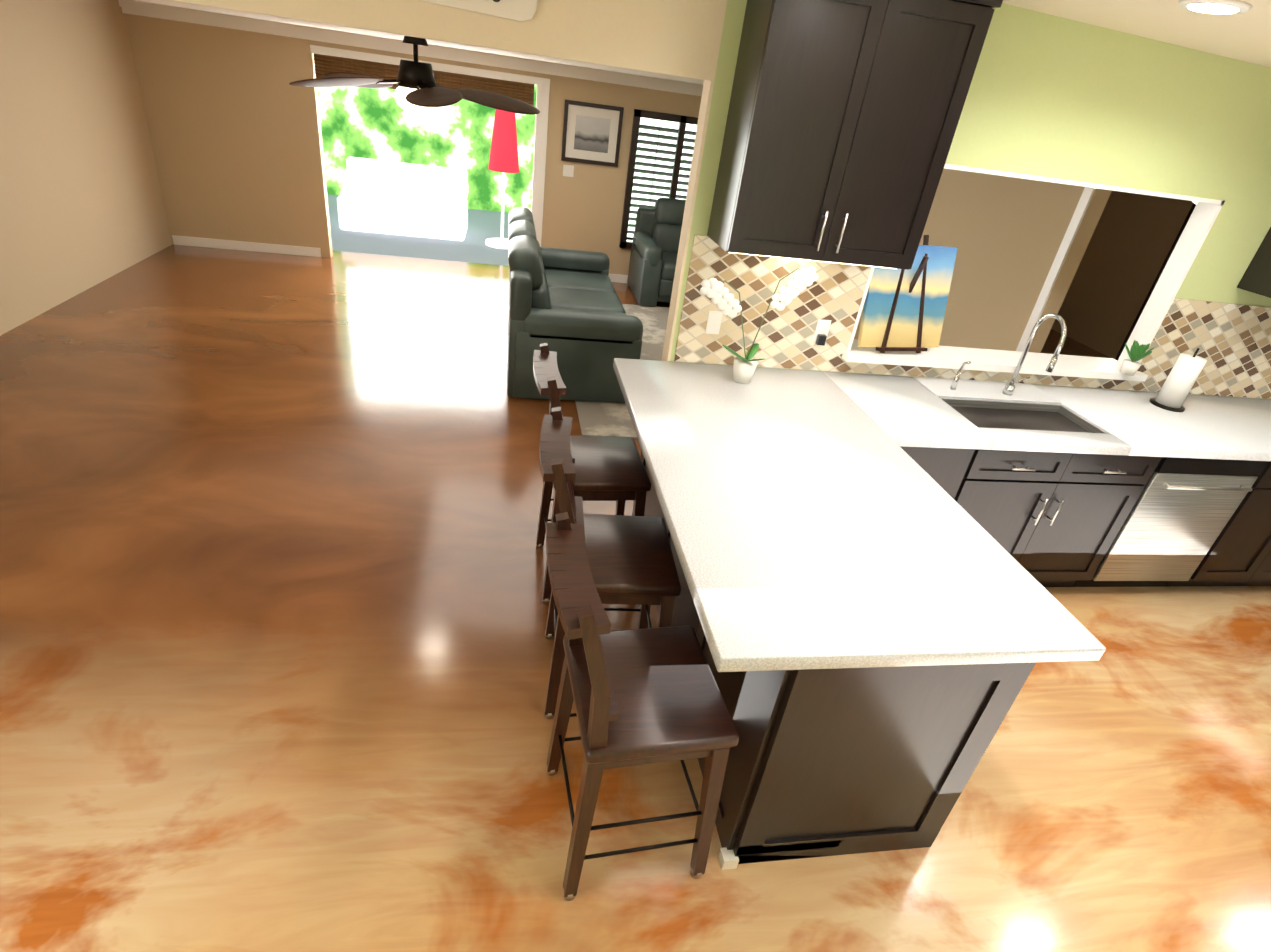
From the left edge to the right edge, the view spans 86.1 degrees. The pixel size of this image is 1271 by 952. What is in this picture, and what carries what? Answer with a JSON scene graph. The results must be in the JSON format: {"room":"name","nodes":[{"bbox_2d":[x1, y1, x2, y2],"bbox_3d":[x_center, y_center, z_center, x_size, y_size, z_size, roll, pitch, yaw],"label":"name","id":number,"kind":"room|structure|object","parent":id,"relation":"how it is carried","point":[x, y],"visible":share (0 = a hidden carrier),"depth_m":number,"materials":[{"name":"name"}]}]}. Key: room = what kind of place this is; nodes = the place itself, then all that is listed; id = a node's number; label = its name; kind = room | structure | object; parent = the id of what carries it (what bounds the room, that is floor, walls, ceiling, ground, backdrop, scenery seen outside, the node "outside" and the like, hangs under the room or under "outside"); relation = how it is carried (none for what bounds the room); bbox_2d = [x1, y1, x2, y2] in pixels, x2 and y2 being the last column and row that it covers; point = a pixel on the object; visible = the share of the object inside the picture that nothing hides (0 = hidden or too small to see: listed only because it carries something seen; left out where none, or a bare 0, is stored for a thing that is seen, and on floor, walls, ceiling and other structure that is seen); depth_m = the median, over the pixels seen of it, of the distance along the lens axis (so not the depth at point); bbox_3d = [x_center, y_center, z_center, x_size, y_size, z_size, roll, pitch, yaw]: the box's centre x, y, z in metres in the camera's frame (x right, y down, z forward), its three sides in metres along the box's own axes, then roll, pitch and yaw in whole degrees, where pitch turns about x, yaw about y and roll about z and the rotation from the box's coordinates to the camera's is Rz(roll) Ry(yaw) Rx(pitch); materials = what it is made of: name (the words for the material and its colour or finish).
{"room":"kitchen","nodes":[
{"label":"kitchen","id":0,"kind":"room"},
{"bbox_2d":[131,0,703,84],"bbox_3d":[0.962,-3.106,5.285,10.920,0.180,5.170,2,30,-11],"label":"ceiling","id":1,"kind":"structure","parent":0,"point":[398,37],"depth_m":5.35,"materials":[{"name":"white paint"}]},
{"bbox_2d":[289,36,539,114],"bbox_3d":[-1.007,-1.929,3.282,1.097,0.343,1.138,2,30,-11],"label":"room ceiling fan","id":2,"kind":"object","parent":1,"relation":"hanging from","point":[418,91],"visible":0.98,"depth_m":3.22,"materials":[{"name":"black metal"}]},
{"bbox_2d":[0,244,1270,951],"bbox_3d":[0.936,0.086,4.505,11.100,0.100,10.200,2,30,-11],"label":"floor","id":3,"kind":"structure","parent":0,"point":[276,648],"depth_m":2.69,"materials":[{"name":"stone"}]},
{"bbox_2d":[533,343,650,603],"bbox_3d":[-0.225,0.000,3.138,0.536,1.114,0.482,2,30,-11],"label":"bar stool","id":4,"kind":"object","parent":3,"relation":"on","point":[607,468],"visible":0.48,"depth_m":3.01,"materials":[{"name":"brown wood"}]},
{"bbox_2d":[540,407,680,718],"bbox_3d":[-0.118,0.347,2.563,0.540,1.114,0.490,2,30,-11],"label":"bar stool","id":5,"kind":"object","parent":3,"relation":"on","point":[630,559],"visible":0.69,"depth_m":2.44,"materials":[{"name":"brown wood"}]},
{"bbox_2d":[575,304,668,438],"bbox_3d":[0.800,-1.067,6.355,2.900,0.011,3.250,2,30,-11],"label":"rug","id":6,"kind":"object","parent":3,"relation":"on","point":[609,419],"visible":0.07,"depth_m":5.16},
{"bbox_2d":[507,207,642,402],"bbox_3d":[-0.595,-1.568,5.813,0.995,1.040,2.200,2,30,-11],"label":"sofa","id":7,"kind":"object","parent":6,"relation":"on","point":[566,305],"visible":0.94,"depth_m":4.99,"materials":[{"name":"leather"}]},
{"bbox_2d":[546,512,738,900],"bbox_3d":[-0.020,0.680,2.011,0.527,1.114,0.468,0,31,-15],"label":"bar stool","id":8,"kind":"object","parent":3,"relation":"on","point":[642,696],"visible":1,"depth_m":1.90,"materials":[{"name":"brown wood"}]},
{"bbox_2d":[632,446,660,516],"bbox_3d":[0.450,0.024,3.482,0.740,0.900,0.666,2,30,-11],"label":"base cabinet","id":9,"kind":"object","parent":3,"relation":"on","point":[651,508],"depth_m":3.48,"materials":[{"name":"brown wood"}]},
{"bbox_2d":[627,197,685,306],"bbox_3d":[0.981,-2.554,7.918,1.950,1.040,0.995,2,30,-11],"label":"armchair","id":10,"kind":"object","parent":3,"relation":"on","point":[654,249],"depth_m":7.79,"materials":[{"name":"leather"}]},
{"bbox_2d":[656,518,696,626],"bbox_3d":[0.554,0.364,2.918,0.740,0.900,0.666,2,30,-11],"label":"base cabinet","id":11,"kind":"object","parent":3,"relation":"on","point":[683,615],"depth_m":2.85,"materials":[{"name":"brown wood"}]},
{"bbox_2d":[693,626,1033,869],"bbox_3d":[0.660,0.710,2.346,0.740,0.900,0.688,2,30,-11],"label":"base cabinet","id":12,"kind":"object","parent":3,"relation":"on","point":[823,763],"depth_m":2.05,"materials":[{"name":"brown wood"}]},
{"bbox_2d":[613,358,1105,673],"bbox_3d":[0.602,-0.034,2.662,1.130,0.050,2.041,2,30,-11],"label":"countertop","id":13,"kind":"structure","parent":12,"relation":"on","point":[806,538],"depth_m":2.21,"materials":[{"name":"white stone"}]},
{"bbox_2d":[700,267,817,383],"bbox_3d":[0.532,-0.716,3.189,0.527,0.580,0.221,2,30,-11],"label":"orchid plant","id":14,"kind":"object","parent":13,"relation":"on","point":[723,299],"visible":1,"depth_m":3.12,"materials":[{"name":"white plant"}]},
{"bbox_2d":[909,450,992,509],"bbox_3d":[1.171,0.062,3.596,0.719,0.900,0.736,2,30,-11],"label":"base cabinet","id":15,"kind":"object","parent":3,"relation":"on","point":[961,472],"depth_m":3.17,"materials":[{"name":"brown wood"}]},
{"bbox_2d":[969,450,1160,586],"bbox_3d":[1.970,0.085,3.758,1.049,0.900,0.736,2,30,-11],"label":"base cabinet","id":16,"kind":"object","parent":3,"relation":"on","point":[1060,514],"depth_m":3.39,"materials":[{"name":"brown wood"}]},
{"bbox_2d":[825,371,1270,461],"bbox_3d":[3.236,-0.284,3.757,4.450,0.050,0.756,2,30,-11],"label":"countertop","id":17,"kind":"structure","parent":16,"relation":"on","point":[915,410],"depth_m":3.45,"materials":[{"name":"white stone"}]},
{"bbox_2d":[950,361,970,389],"bbox_3d":[1.704,-0.529,3.566,0.028,0.175,0.067,2,30,-11],"label":"sprayer","id":18,"kind":"object","parent":17,"relation":"attached to","point":[955,381],"visible":1,"depth_m":3.58,"materials":[{"name":"silver metal"}]},
{"bbox_2d":[945,398,1104,433],"bbox_3d":[1.939,-0.208,3.494,0.750,0.218,0.360,2,30,-11],"label":"sink","id":19,"kind":"object","parent":17,"relation":"in","point":[1023,415],"depth_m":3.55,"materials":[{"name":"silver metal"}]},
{"bbox_2d":[1002,313,1066,395],"bbox_3d":[2.083,-0.596,3.482,0.118,0.469,0.242,2,30,-11],"label":"faucet","id":20,"kind":"object","parent":17,"relation":"attached to","point":[1009,388],"visible":1,"depth_m":3.47,"materials":[{"name":"silver metal"}]},
{"bbox_2d":[1149,348,1206,411],"bbox_3d":[3.014,-0.542,3.752,0.170,0.340,0.170,2,30,-11],"label":"paper towel holder","id":21,"kind":"object","parent":17,"relation":"on","point":[1183,375],"visible":1,"depth_m":3.73,"materials":[{"name":"white paper"}]},
{"bbox_2d":[1073,457,1268,586],"bbox_3d":[2.810,0.153,3.857,0.636,0.894,0.669,2,30,-11],"label":"dishwasher","id":22,"kind":"object","parent":3,"relation":"on","point":[1182,511],"visible":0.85,"depth_m":3.57,"materials":[{"name":"silver metal"}]},
{"bbox_2d":[1166,458,1270,586],"bbox_3d":[3.346,0.124,4.035,0.479,0.900,0.736,2,30,-11],"label":"base cabinet","id":23,"kind":"object","parent":3,"relation":"on","point":[1240,555],"depth_m":3.78,"materials":[{"name":"brown wood"}]},
{"bbox_2d":[1261,570,1270,585],"bbox_3d":[3.699,0.134,4.106,0.480,0.900,0.736,2,30,-11],"label":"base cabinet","id":24,"kind":"object","parent":3,"relation":"on","point":[1267,582],"depth_m":4.10,"materials":[{"name":"brown wood"}]},
{"bbox_2d":[0,0,1270,398],"bbox_3d":[0.796,-1.097,3.344,9.940,3.050,0.130,2,30,-11],"label":"wall","id":25,"kind":"structure","parent":0,"point":[128,140],"depth_m":2.86,"materials":[{"name":"beige paint"}]},
{"bbox_2d":[314,54,533,105],"bbox_3d":[-2.152,-4.122,7.050,2.180,0.280,0.055,2,30,-11],"label":"blind valance","id":26,"kind":"object","parent":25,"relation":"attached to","point":[520,91],"visible":0.56,"depth_m":7.05,"materials":[{"name":"brown wood"}]},
{"bbox_2d":[420,0,536,21],"bbox_3d":[-1.663,-1.879,2.326,2.635,0.208,0.020,2,30,-11],"label":"sign","id":27,"kind":"object","parent":25,"relation":"attached to","point":[520,10],"visible":1,"depth_m":2.58,"materials":[{"name":"white"}]},
{"bbox_2d":[563,164,573,176],"bbox_3d":[-0.756,-3.442,7.675,0.120,0.120,0.005,2,30,-11],"label":"switch plate","id":28,"kind":"object","parent":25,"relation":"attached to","point":[568,170],"visible":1,"depth_m":7.67,"materials":[{"name":"white plastic"}]},
{"bbox_2d":[561,99,623,166],"bbox_3d":[-0.479,-3.773,7.511,0.640,0.600,0.030,2,30,-11],"label":"picture frame","id":29,"kind":"object","parent":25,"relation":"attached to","point":[591,133],"visible":1,"depth_m":7.50,"materials":[{"name":"black"}]},
{"bbox_2d":[619,109,697,248],"bbox_3d":[0.445,-3.362,7.908,1.110,1.470,0.066,2,30,-11],"label":"window shutter","id":30,"kind":"object","parent":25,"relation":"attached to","point":[661,154],"visible":0.46,"depth_m":7.75,"materials":[{"name":"black"}]},
{"bbox_2d":[118,0,1224,381],"bbox_3d":[0.621,-1.331,3.935,9.818,2.818,9.118,2,30,-11],"label":"trim","id":31,"kind":"structure","parent":25,"relation":"attached to","point":[1182,258],"depth_m":4.88,"materials":[{"name":"white"}]},
{"bbox_2d":[1120,340,1153,375],"bbox_3d":[2.802,-0.655,3.809,0.138,0.185,0.138,2,30,-11],"label":"plant","id":32,"kind":"object","parent":31,"relation":"on","point":[1136,352],"visible":1,"depth_m":3.80,"materials":[{"name":"green plant"}]},
{"bbox_2d":[707,0,1002,269],"bbox_3d":[0.844,-1.451,2.852,0.860,1.007,0.350,2,30,-11],"label":"upper cabinet","id":33,"kind":"object","parent":25,"relation":"attached to","point":[843,118],"depth_m":2.70,"materials":[{"name":"brown wood"}]},
{"bbox_2d":[857,235,957,352],"bbox_3d":[1.433,-0.945,3.560,0.520,0.592,0.175,-4,32,-20],"label":"canvas","id":34,"kind":"object","parent":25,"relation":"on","point":[904,309],"visible":0.83,"depth_m":3.57,"materials":[{"name":"multicoloured fabric"}]},
{"bbox_2d":[674,235,1270,398],"bbox_3d":[2.841,-0.777,3.833,5.320,0.620,0.007,2,30,-11],"label":"tile backsplash","id":35,"kind":"structure","parent":25,"relation":"attached to","point":[1231,341],"depth_m":3.51,"materials":[{"name":"tile"}]},
{"bbox_2d":[705,311,722,333],"bbox_3d":[0.391,-0.762,3.382,0.070,0.115,0.004,2,30,-11],"label":"electrical outlet plate","id":36,"kind":"object","parent":35,"relation":"attached to","point":[714,322],"visible":0.86,"depth_m":3.38,"materials":[{"name":"white plastic"}]},
{"bbox_2d":[813,319,830,345],"bbox_3d":[0.960,-0.735,3.488,0.070,0.125,0.032,2,30,-11],"label":"electrical outlet plate","id":37,"kind":"object","parent":35,"relation":"attached to","point":[821,332],"visible":1,"depth_m":3.49,"materials":[{"name":"white plastic"}]},
{"bbox_2d":[1115,203,1195,359],"bbox_3d":[5.950,-2.043,7.338,0.028,2.000,0.800,2,30,-11],"label":"window frame","id":38,"kind":"structure","parent":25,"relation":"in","point":[1155,281],"depth_m":7.68,"materials":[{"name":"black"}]},
{"bbox_2d":[1002,0,1270,67],"bbox_3d":[1.318,-1.030,0.797,9.960,0.649,4.650,2,30,-11],"label":"ceiling","id":39,"kind":"structure","parent":0,"point":[1245,36],"depth_m":2.71,"materials":[{"name":"white paint"}]},
{"bbox_2d":[1179,0,1251,13],"bbox_3d":[1.951,-1.584,2.297,0.210,0.021,0.210,2,30,-11],"label":"recessed light","id":40,"kind":"object","parent":39,"relation":"in","point":[1221,6],"visible":1,"depth_m":2.27,"materials":[{"name":"white"}]},
{"label":"outside","id":41,"kind":"structure","parent":0,"visible":0},
{"bbox_2d":[327,194,508,265],"bbox_3d":[-2.346,-3.497,9.895,7.000,0.098,3.600,2,30,-11],"label":"floor","id":42,"kind":"structure","parent":41,"point":[472,246],"depth_m":8.86,"materials":[{"name":"grey"}]},
{"bbox_2d":[337,156,467,240],"bbox_3d":[-3.132,-3.783,9.282,1.600,0.800,0.900,2,30,-11],"label":"daybed","id":43,"kind":"object","parent":42,"relation":"on","point":[400,198],"visible":1,"depth_m":9.19,"materials":[{"name":"white fabric"}]},
{"bbox_2d":[485,109,518,248],"bbox_3d":[-1.695,-4.161,8.787,0.440,2.300,0.440,2,30,-11],"label":"umbrella","id":44,"kind":"object","parent":42,"relation":"on","point":[503,158],"visible":0.6,"depth_m":8.66,"materials":[{"name":"red fabric"}]},
{"bbox_2d":[317,84,536,212],"bbox_3d":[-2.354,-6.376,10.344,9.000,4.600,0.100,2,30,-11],"label":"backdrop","id":45,"kind":"structure","parent":41,"point":[374,123],"depth_m":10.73,"materials":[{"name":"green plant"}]}
]}

